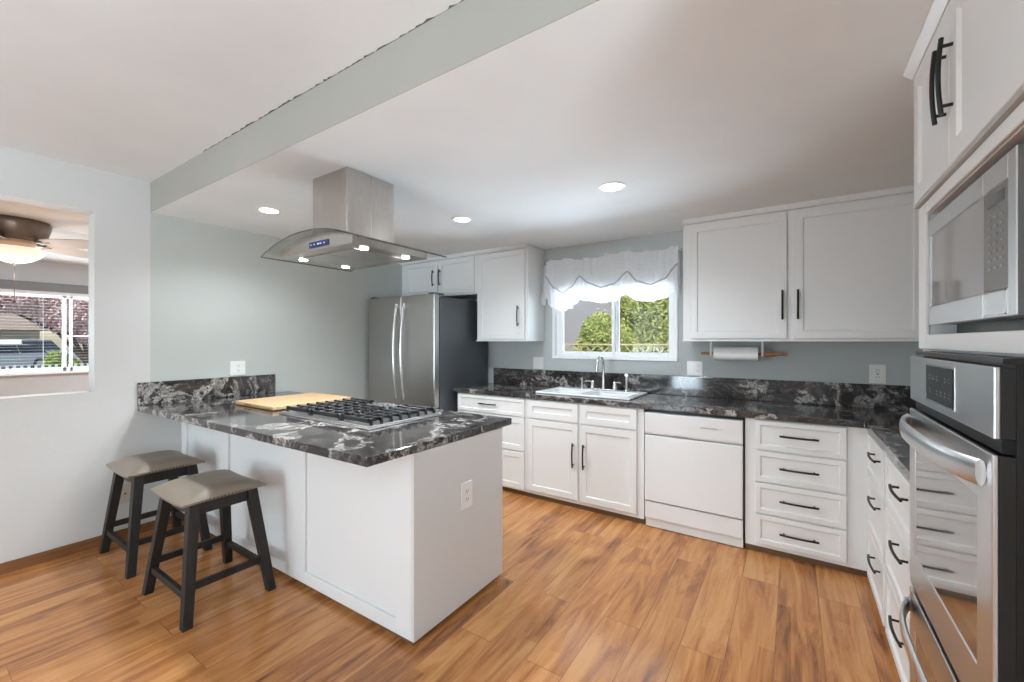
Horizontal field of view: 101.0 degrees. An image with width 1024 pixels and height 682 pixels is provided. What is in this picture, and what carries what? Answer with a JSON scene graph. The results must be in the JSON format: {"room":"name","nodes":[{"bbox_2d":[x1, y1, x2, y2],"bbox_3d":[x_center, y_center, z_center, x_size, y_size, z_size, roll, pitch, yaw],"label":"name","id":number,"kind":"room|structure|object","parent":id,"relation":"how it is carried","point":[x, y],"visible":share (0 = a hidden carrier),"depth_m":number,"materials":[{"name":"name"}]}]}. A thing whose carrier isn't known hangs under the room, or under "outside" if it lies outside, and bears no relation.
{"room":"kitchen","nodes":[
{"label":"kitchen","id":0,"kind":"room"},
{"bbox_2d":[0,260,88,396],"bbox_3d":[-7.106,0.113,5.693,0.140,2.525,8.800,0,0,34],"label":"wall","id":1,"kind":"structure","parent":0,"point":[36,271],"depth_m":6.11,"materials":[{"name":"paint"}]},
{"bbox_2d":[0,292,88,375],"bbox_3d":[-7.189,-0.105,5.478,0.160,1.160,3.650,0,0,34],"label":"window","id":2,"kind":"structure","parent":1,"relation":"in","point":[8,372],"depth_m":6.30,"materials":[{"name":"white plastic"}]},
{"bbox_2d":[0,288,88,371],"bbox_3d":[-7.150,-0.140,5.452,0.045,1.150,3.630,0,0,34],"label":"window blind","id":3,"kind":"object","parent":2,"relation":"attached to","point":[43,293],"visible":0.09,"depth_m":6.06,"materials":[{"name":"white plastic"}]},
{"bbox_2d":[0,279,88,293],"bbox_3d":[-7.136,-0.776,5.442,0.082,0.118,3.790,0,0,34],"label":"crown molding","id":4,"kind":"structure","parent":1,"relation":"attached to","point":[5,284],"depth_m":6.03,"materials":[{"name":"grey wood"}]},
{"bbox_2d":[0,146,401,562],"bbox_3d":[-3.243,0.062,2.265,0.140,2.625,7.375,0,0,34],"label":"wall","id":5,"kind":"structure","parent":0,"point":[56,449],"depth_m":3.03,"materials":[{"name":"white paint"}]},
{"bbox_2d":[0,516,182,574],"bbox_3d":[-3.854,1.342,1.208,0.013,0.066,4.938,0,0,34],"label":"baseboard","id":6,"kind":"structure","parent":5,"relation":"attached to","point":[34,559],"depth_m":2.68,"materials":[{"name":"brown wood"}]},
{"bbox_2d":[119,483,130,504],"bbox_3d":[-2.700,1.065,2.945,0.008,0.135,0.090,0,0,34],"label":"cable plate","id":7,"kind":"object","parent":5,"relation":"attached to","point":[126,489],"visible":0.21,"depth_m":2.95,"materials":[{"name":"beige plastic"}]},
{"bbox_2d":[137,374,274,405],"bbox_3d":[-2.394,0.379,3.393,0.020,0.164,0.955,0,0,34],"label":"backsplash","id":8,"kind":"structure","parent":5,"relation":"attached to","point":[159,392],"depth_m":3.31,"materials":[{"name":"black stone"}]},
{"bbox_2d":[230,361,244,375],"bbox_3d":[-2.301,0.228,3.545,0.009,0.120,0.115,0,0,34],"label":"wall outlet","id":9,"kind":"object","parent":5,"relation":"attached to","point":[236,367],"visible":1,"depth_m":3.54,"materials":[{"name":"white plastic"}]},
{"bbox_2d":[0,0,460,265],"bbox_3d":[-2.414,-1.225,2.509,11.400,0.150,8.900,0,0,34],"label":"ceiling","id":10,"kind":"structure","parent":0,"point":[135,89],"depth_m":1.78,"materials":[{"name":"white paint"}]},
{"bbox_2d":[0,214,88,302],"bbox_3d":[-4.806,-0.754,4.032,1.366,0.788,1.372,0,0,34],"label":"ceiling fan","id":11,"kind":"object","parent":10,"relation":"hanging from","point":[20,237],"visible":0.96,"depth_m":4.01,"materials":[{"name":"brown metal"}]},
{"bbox_2d":[203,0,463,151],"bbox_3d":[0.245,-1.149,1.145,5.108,0.001,0.013,0,0,34],"label":"trim","id":12,"kind":"structure","parent":10,"relation":"attached to","point":[450,6],"depth_m":1.82,"materials":[{"name":"grey paint"}]},
{"bbox_2d":[150,0,598,211],"bbox_3d":[-0.093,-1.043,1.380,6.085,0.214,0.003,0,0,34],"label":"ceiling beam","id":13,"kind":"structure","parent":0,"point":[469,30],"depth_m":1.67,"materials":[{"name":"grey paint"}]},
{"bbox_2d":[0,490,900,681],"bbox_3d":[-2.770,1.435,1.974,11.400,0.120,7.615,0,0,34],"label":"floor","id":14,"kind":"structure","parent":0,"point":[579,595],"depth_m":2.06,"materials":[{"name":"orange laminate"}]},
{"bbox_2d":[99,450,212,578],"bbox_3d":[-2.333,1.064,2.767,0.561,0.622,0.433,0,0,34],"label":"counter stool","id":15,"kind":"object","parent":14,"relation":"on","point":[141,469],"visible":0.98,"depth_m":2.68,"materials":[{"name":"grey wood"}]},
{"bbox_2d":[142,469,275,632],"bbox_3d":[-1.663,1.064,2.321,0.561,0.622,0.433,0,0,34],"label":"counter stool","id":16,"kind":"object","parent":14,"relation":"on","point":[194,495],"visible":1,"depth_m":2.27,"materials":[{"name":"grey wood"}]},
{"bbox_2d":[182,422,501,644],"bbox_3d":[-1.276,0.939,2.851,2.477,0.872,0.770,0,0,34],"label":"base cabinet","id":17,"kind":"object","parent":14,"relation":"on","point":[392,542],"visible":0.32,"depth_m":2.16,"materials":[{"name":"white paint"}]},
{"bbox_2d":[137,374,511,466],"bbox_3d":[-1.333,0.399,2.766,2.482,0.204,1.086,0,0,34],"label":"countertop","id":18,"kind":"structure","parent":17,"relation":"on","point":[209,403],"depth_m":2.39,"materials":[{"name":"black stone"}]},
{"bbox_2d":[235,392,350,410],"bbox_3d":[-1.620,0.445,3.156,0.525,0.028,0.601,0,0,34],"label":"cutting board","id":19,"kind":"object","parent":18,"relation":"on","point":[274,403],"visible":0.81,"depth_m":3.06,"materials":[{"name":"brown wood"}]},
{"bbox_2d":[279,397,441,429],"bbox_3d":[-0.954,0.435,2.645,0.880,0.051,0.545,0,0,34],"label":"gas cooktop","id":20,"kind":"object","parent":18,"relation":"in","point":[353,412],"visible":1,"depth_m":2.51,"materials":[{"name":"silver metal"}]},
{"bbox_2d":[461,480,471,510],"bbox_3d":[-0.233,0.793,2.175,0.009,0.135,0.086,0,0,34],"label":"wall outlet","id":21,"kind":"object","parent":17,"relation":"attached to","point":[466,488],"visible":1,"depth_m":2.17,"materials":[{"name":"white plastic"}]},
{"bbox_2d":[369,292,487,410],"bbox_3d":[-0.919,0.456,4.563,0.963,1.838,0.913,0,0,34],"label":"fridge","id":22,"kind":"object","parent":14,"relation":"on","point":[424,347],"visible":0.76,"depth_m":4.20,"materials":[{"name":"grey metal"}]},
{"bbox_2d":[458,392,527,495],"bbox_3d":[-0.050,0.939,4.165,0.790,0.872,0.665,0,0,34],"label":"base cabinet","id":23,"kind":"object","parent":14,"relation":"on","point":[514,436],"visible":0.36,"depth_m":3.80,"materials":[{"name":"white paint"}]},
{"bbox_2d":[453,368,917,480],"bbox_3d":[0.846,0.398,2.882,3.784,0.206,1.812,0,0,34],"label":"countertop","id":24,"kind":"structure","parent":23,"relation":"on","point":[879,409],"depth_m":3.12,"materials":[{"name":"black stone"}]},
{"bbox_2d":[536,386,646,399],"bbox_3d":[0.691,0.536,3.700,0.850,0.187,0.475,0,0,34],"label":"sink","id":25,"kind":"object","parent":24,"relation":"in","point":[570,391],"visible":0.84,"depth_m":3.70,"materials":[{"name":"white ceramic"}]},
{"bbox_2d":[549,389,588,393],"bbox_3d":[0.509,0.543,3.782,0.371,0.173,0.336,0,0,34],"label":"basin","id":26,"kind":"object","parent":25,"relation":"in","point":[572,391],"depth_m":3.92,"materials":[{"name":"white ceramic"}]},
{"bbox_2d":[589,392,631,396],"bbox_3d":[0.838,0.543,3.563,0.371,0.173,0.336,0,0,34],"label":"basin","id":27,"kind":"object","parent":25,"relation":"in","point":[612,394],"depth_m":3.70,"materials":[{"name":"white ceramic"}]},
{"bbox_2d":[624,374,629,391],"bbox_3d":[1.002,0.362,3.697,0.048,0.160,0.073,0,0,34],"label":"sprayer","id":28,"kind":"object","parent":25,"relation":"on","point":[626,376],"visible":1,"depth_m":3.69,"materials":[{"name":"silver metal"}]},
{"bbox_2d":[527,398,645,523],"bbox_3d":[0.709,0.939,3.660,1.028,0.872,0.665,0,0,34],"label":"base cabinet","id":29,"kind":"object","parent":14,"relation":"on","point":[590,457],"visible":0.95,"depth_m":3.39,"materials":[{"name":"white paint"}]},
{"bbox_2d":[644,409,744,547],"bbox_3d":[1.406,0.938,3.181,0.650,0.862,0.597,0,0,34],"label":"dishwasher","id":30,"kind":"object","parent":14,"relation":"on","point":[695,462],"visible":1,"depth_m":2.92,"materials":[{"name":"white plastic"}]},
{"bbox_2d":[745,418,867,576],"bbox_3d":[1.948,0.939,2.835,0.626,0.872,0.665,0,0,34],"label":"base cabinet","id":31,"kind":"object","parent":14,"relation":"on","point":[806,483],"visible":0.99,"depth_m":2.58,"materials":[{"name":"white paint"}]},
{"bbox_2d":[867,432,887,625],"bbox_3d":[2.127,0.939,2.015,0.688,0.872,0.616,0,0,34],"label":"base cabinet","id":32,"kind":"object","parent":14,"relation":"on","point":[876,570],"visible":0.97,"depth_m":2.13,"materials":[{"name":"white paint"}]},
{"bbox_2d":[885,455,913,681],"bbox_3d":[1.793,0.939,1.514,0.688,0.872,0.584,0,0,34],"label":"base cabinet","id":33,"kind":"object","parent":14,"relation":"on","point":[898,583],"visible":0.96,"depth_m":1.69,"materials":[{"name":"white paint"}]},
{"bbox_2d":[919,101,1023,356],"bbox_3d":[1.277,0.464,0.698,0.642,1.822,1.337,0,0,34],"label":"trim frame","id":34,"kind":"object","parent":14,"relation":"on","point":[937,338],"visible":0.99,"depth_m":1.06,"materials":[{"name":"white paint"}]},
{"bbox_2d":[899,351,1023,681],"bbox_3d":[1.324,0.621,0.927,0.663,1.178,0.679,0,0,34],"label":"wall oven","id":35,"kind":"object","parent":34,"relation":"in","point":[965,434],"visible":1,"depth_m":0.92,"materials":[{"name":"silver metal"}]},
{"bbox_2d":[929,374,949,399],"bbox_3d":[1.093,0.116,1.081,0.001,0.049,0.182,0,0,34],"label":"print","id":36,"kind":"object","parent":35,"relation":"attached to","point":[939,384],"depth_m":1.08,"materials":[{"name":"grey"}]},
{"bbox_2d":[929,143,1023,332],"bbox_3d":[1.362,-0.201,0.945,0.500,0.362,0.633,0,0,34],"label":"microwave","id":37,"kind":"object","parent":34,"relation":"in","point":[976,242],"visible":1,"depth_m":0.98,"materials":[{"name":"silver metal"}]},
{"bbox_2d":[988,212,1002,270],"bbox_3d":[1.038,-0.211,0.906,0.001,0.113,0.079,0,0,34],"label":"print","id":38,"kind":"object","parent":37,"relation":"attached to","point":[995,219],"depth_m":0.91,"materials":[{"name":"grey"}]},
{"bbox_2d":[152,0,932,257],"bbox_3d":[0.730,-1.117,2.526,6.185,0.365,2.817,0,0,34],"label":"ceiling","id":39,"kind":"structure","parent":0,"point":[700,108],"depth_m":1.89,"materials":[{"name":"paint"}]},
{"bbox_2d":[256,207,281,213],"bbox_3d":[-1.734,-0.930,3.012,0.160,0.008,0.160,0,0,34],"label":"recessed light","id":40,"kind":"object","parent":39,"relation":"in","point":[270,210],"visible":1,"depth_m":2.99,"materials":[{"name":"white plastic"}]},
{"bbox_2d":[260,167,446,271],"bbox_3d":[-0.927,-0.706,2.474,0.904,0.456,0.610,0,0,34],"label":"range hood","id":41,"kind":"object","parent":39,"relation":"attached to","point":[353,210],"visible":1,"depth_m":2.35,"materials":[{"name":"silver metal"}]},
{"bbox_2d":[452,216,472,222],"bbox_3d":[-0.383,-0.930,3.234,0.160,0.008,0.160,0,0,34],"label":"recessed light","id":42,"kind":"object","parent":39,"relation":"in","point":[462,219],"visible":1,"depth_m":3.22,"materials":[{"name":"white"}]},
{"bbox_2d":[599,182,625,191],"bbox_3d":[0.605,-0.930,2.554,0.160,0.008,0.160,0,0,34],"label":"recessed light","id":43,"kind":"object","parent":39,"relation":"in","point":[609,186],"visible":1,"depth_m":2.54,"materials":[{"name":"white"}]},
{"bbox_2d":[586,356,620,390],"bbox_3d":[0.800,0.286,3.782,0.336,0.313,0.158,0,0,34],"label":"faucet","id":44,"kind":"object","parent":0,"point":[592,386],"visible":1,"depth_m":3.81,"materials":[{"name":"silver metal"}]},
{"bbox_2d":[463,231,922,385],"bbox_3d":[1.413,0.170,3.678,6.325,2.410,0.140,0,0,34],"label":"wall","id":45,"kind":"structure","parent":0,"point":[814,361],"depth_m":3.42,"materials":[{"name":"grey paint"}]},
{"bbox_2d":[400,251,476,298],"bbox_3d":[-0.769,-0.712,4.824,1.137,0.444,0.367,0,0,34],"label":"upper cabinet","id":46,"kind":"object","parent":45,"relation":"attached to","point":[455,276],"visible":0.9,"depth_m":4.65,"materials":[{"name":"white paint"}]},
{"bbox_2d":[475,243,543,340],"bbox_3d":[-0.034,-0.466,4.335,0.622,0.937,0.367,0,0,34],"label":"upper cabinet","id":47,"kind":"object","parent":45,"relation":"attached to","point":[510,279],"visible":1,"depth_m":4.21,"materials":[{"name":"white paint"}]},
{"bbox_2d":[533,357,542,368],"bbox_3d":[0.270,0.227,4.348,0.120,0.120,0.010,0,0,34],"label":"light switch","id":48,"kind":"object","parent":45,"relation":"attached to","point":[537,361],"visible":1,"depth_m":4.35,"materials":[{"name":"white plastic"}]},
{"bbox_2d":[541,246,681,310],"bbox_3d":[0.850,-0.549,3.900,1.339,0.519,0.114,0,0,34],"label":"valance curtain","id":49,"kind":"object","parent":45,"relation":"attached to","point":[647,275],"visible":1,"depth_m":3.84,"materials":[{"name":"white fabric"}]},
{"bbox_2d":[552,290,677,361],"bbox_3d":[0.928,-0.170,3.952,1.203,0.690,0.082,0,0,34],"label":"window","id":50,"kind":"structure","parent":45,"relation":"in","point":[558,351],"depth_m":3.91,"materials":[{"name":"white plastic"}]},
{"bbox_2d":[687,361,702,375],"bbox_3d":[1.522,0.228,3.515,0.122,0.120,0.010,0,0,34],"label":"wall outlet","id":51,"kind":"object","parent":45,"relation":"attached to","point":[695,368],"visible":1,"depth_m":3.51,"materials":[{"name":"white plastic"}]},
{"bbox_2d":[494,368,917,410],"bbox_3d":[0.863,0.378,2.872,3.744,0.166,1.808,0,0,34],"label":"backsplash","id":52,"kind":"structure","parent":45,"relation":"attached to","point":[874,396],"depth_m":3.33,"materials":[{"name":"black stone"}]},
{"bbox_2d":[682,185,918,341],"bbox_3d":[1.983,-0.466,2.992,1.405,0.937,0.367,0,0,34],"label":"upper cabinet","id":53,"kind":"object","parent":45,"relation":"attached to","point":[845,267],"visible":0.9,"depth_m":2.83,"materials":[{"name":"white paint"}]},
{"bbox_2d":[701,341,787,356],"bbox_3d":[1.731,0.059,3.172,0.575,0.110,0.034,0,0,34],"label":"paper towel holder","id":54,"kind":"object","parent":53,"relation":"attached to","point":[766,354],"visible":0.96,"depth_m":3.09,"materials":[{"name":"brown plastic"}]},
{"bbox_2d":[713,347,758,360],"bbox_3d":[1.696,0.097,3.196,0.296,0.104,0.104,0,0,34],"label":"paper towel roll","id":55,"kind":"object","parent":54,"relation":"on","point":[719,353],"visible":0.98,"depth_m":3.16,"materials":[{"name":"white paper"}]},
{"bbox_2d":[869,364,885,383],"bbox_3d":[2.488,0.225,2.872,0.086,0.128,0.009,0,0,34],"label":"wall outlet","id":56,"kind":"object","parent":45,"relation":"attached to","point":[877,373],"visible":1,"depth_m":2.87,"materials":[{"name":"white plastic"}]},
{"bbox_2d":[874,369,880,378],"bbox_3d":[2.486,0.225,2.870,0.036,0.072,0.003,0,0,34],"label":"socket","id":57,"kind":"object","parent":56,"relation":"attached to","point":[877,372],"depth_m":2.87,"materials":[{"name":"grey plastic"}]},
{"bbox_2d":[903,0,1023,208],"bbox_3d":[1.266,-0.691,0.722,0.686,0.485,1.365,0,0,34],"label":"upper cabinet","id":58,"kind":"object","parent":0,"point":[965,64],"visible":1,"depth_m":1.06,"materials":[{"name":"white paint"}]},
{"label":"outside","id":59,"kind":"structure","parent":0,"visible":0},
{"bbox_3d":[-26.229,1.725,35.486,107.000,0.200,90.000,0,0,34],"label":"ground","id":60,"kind":"structure","parent":59,"visible":0},
{"bbox_2d":[0,312,50,338],"bbox_3d":[-51.827,-0.650,32.227,12.000,4.550,21.400,0,0,34],"label":"house","id":61,"kind":"structure","parent":60,"relation":"on","point":[11,326],"depth_m":36.91,"materials":[{"name":"beige"}]},
{"bbox_2d":[0,294,88,365],"bbox_3d":[-28.597,-1.010,25.631,3.222,5.420,8.695,0,0,34],"label":"blossom tree","id":62,"kind":"object","parent":60,"relation":"on","point":[35,303],"visible":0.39,"depth_m":25.60,"materials":[{"name":"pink plant"}]},
{"bbox_2d":[573,311,639,351],"bbox_3d":[1.576,0.562,7.116,1.189,2.140,0.826,0,0,34],"label":"shrub","id":63,"kind":"object","parent":60,"relation":"on","point":[599,329],"visible":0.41,"depth_m":6.92,"materials":[{"name":"green plant"}]},
{"bbox_2d":[564,300,667,350],"bbox_3d":[1.310,-1.200,14.146,12.500,5.650,5.200,0,0,34],"label":"house","id":64,"kind":"structure","parent":60,"relation":"on","point":[573,318],"depth_m":11.43,"materials":[{"name":"grey paint"}]},
{"bbox_2d":[564,344,668,352],"bbox_3d":[1.627,0.833,6.062,8.012,1.585,0.145,0,0,34],"label":"lattice fence","id":65,"kind":"object","parent":60,"relation":"on","point":[564,344],"visible":0.12,"depth_m":6.03,"materials":[{"name":"beige wood"}]},
{"bbox_2d":[610,295,668,352],"bbox_3d":[3.302,0.103,7.758,3.339,3.111,1.998,0,0,34],"label":"shrub","id":66,"kind":"object","parent":60,"relation":"on","point":[648,328],"visible":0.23,"depth_m":7.77,"materials":[{"name":"green plant"}]},
{"bbox_3d":[-14.875,1.617,15.912,21.400,0.014,70.000,0,0,34],"label":"lawn","id":67,"kind":"structure","parent":60,"relation":"on","visible":0},
{"bbox_2d":[0,363,88,369],"bbox_3d":[-16.320,1.215,14.472,0.050,0.780,18.000,0,0,34],"label":"picket fence","id":68,"kind":"object","parent":67,"relation":"on","point":[56,365],"visible":0.06,"depth_m":14.47,"materials":[{"name":"white paint"}]},
{"bbox_2d":[44,351,80,367],"bbox_3d":[-22.155,1.068,20.838,1.296,1.215,1.360,0,0,34],"label":"bush","id":69,"kind":"object","parent":67,"relation":"on","point":[49,356],"visible":0.4,"depth_m":20.43,"materials":[{"name":"green plant"}]},
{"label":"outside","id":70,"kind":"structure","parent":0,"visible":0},
{"bbox_2d":[11,361,86,368],"bbox_3d":[-25.813,1.615,35.209,18.000,0.019,90.000,0,0,34],"label":"road","id":71,"kind":"structure","parent":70,"point":[84,365],"depth_m":26.06,"materials":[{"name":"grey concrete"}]},
{"bbox_2d":[0,344,47,369],"bbox_3d":[-26.883,0.878,21.867,1.860,1.446,4.496,0,0,-6],"label":"parked car","id":72,"kind":"object","parent":71,"relation":"on","point":[25,354],"visible":0.68,"depth_m":22.50,"materials":[{"name":"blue metal"}]},
{"bbox_2d":[0,339,77,357],"bbox_3d":[-32.877,0.743,29.103,1.960,1.716,5.096,0,0,-16],"label":"parked car","id":73,"kind":"object","parent":71,"relation":"on","point":[49,345],"visible":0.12,"depth_m":28.45,"materials":[{"name":"white paint"}]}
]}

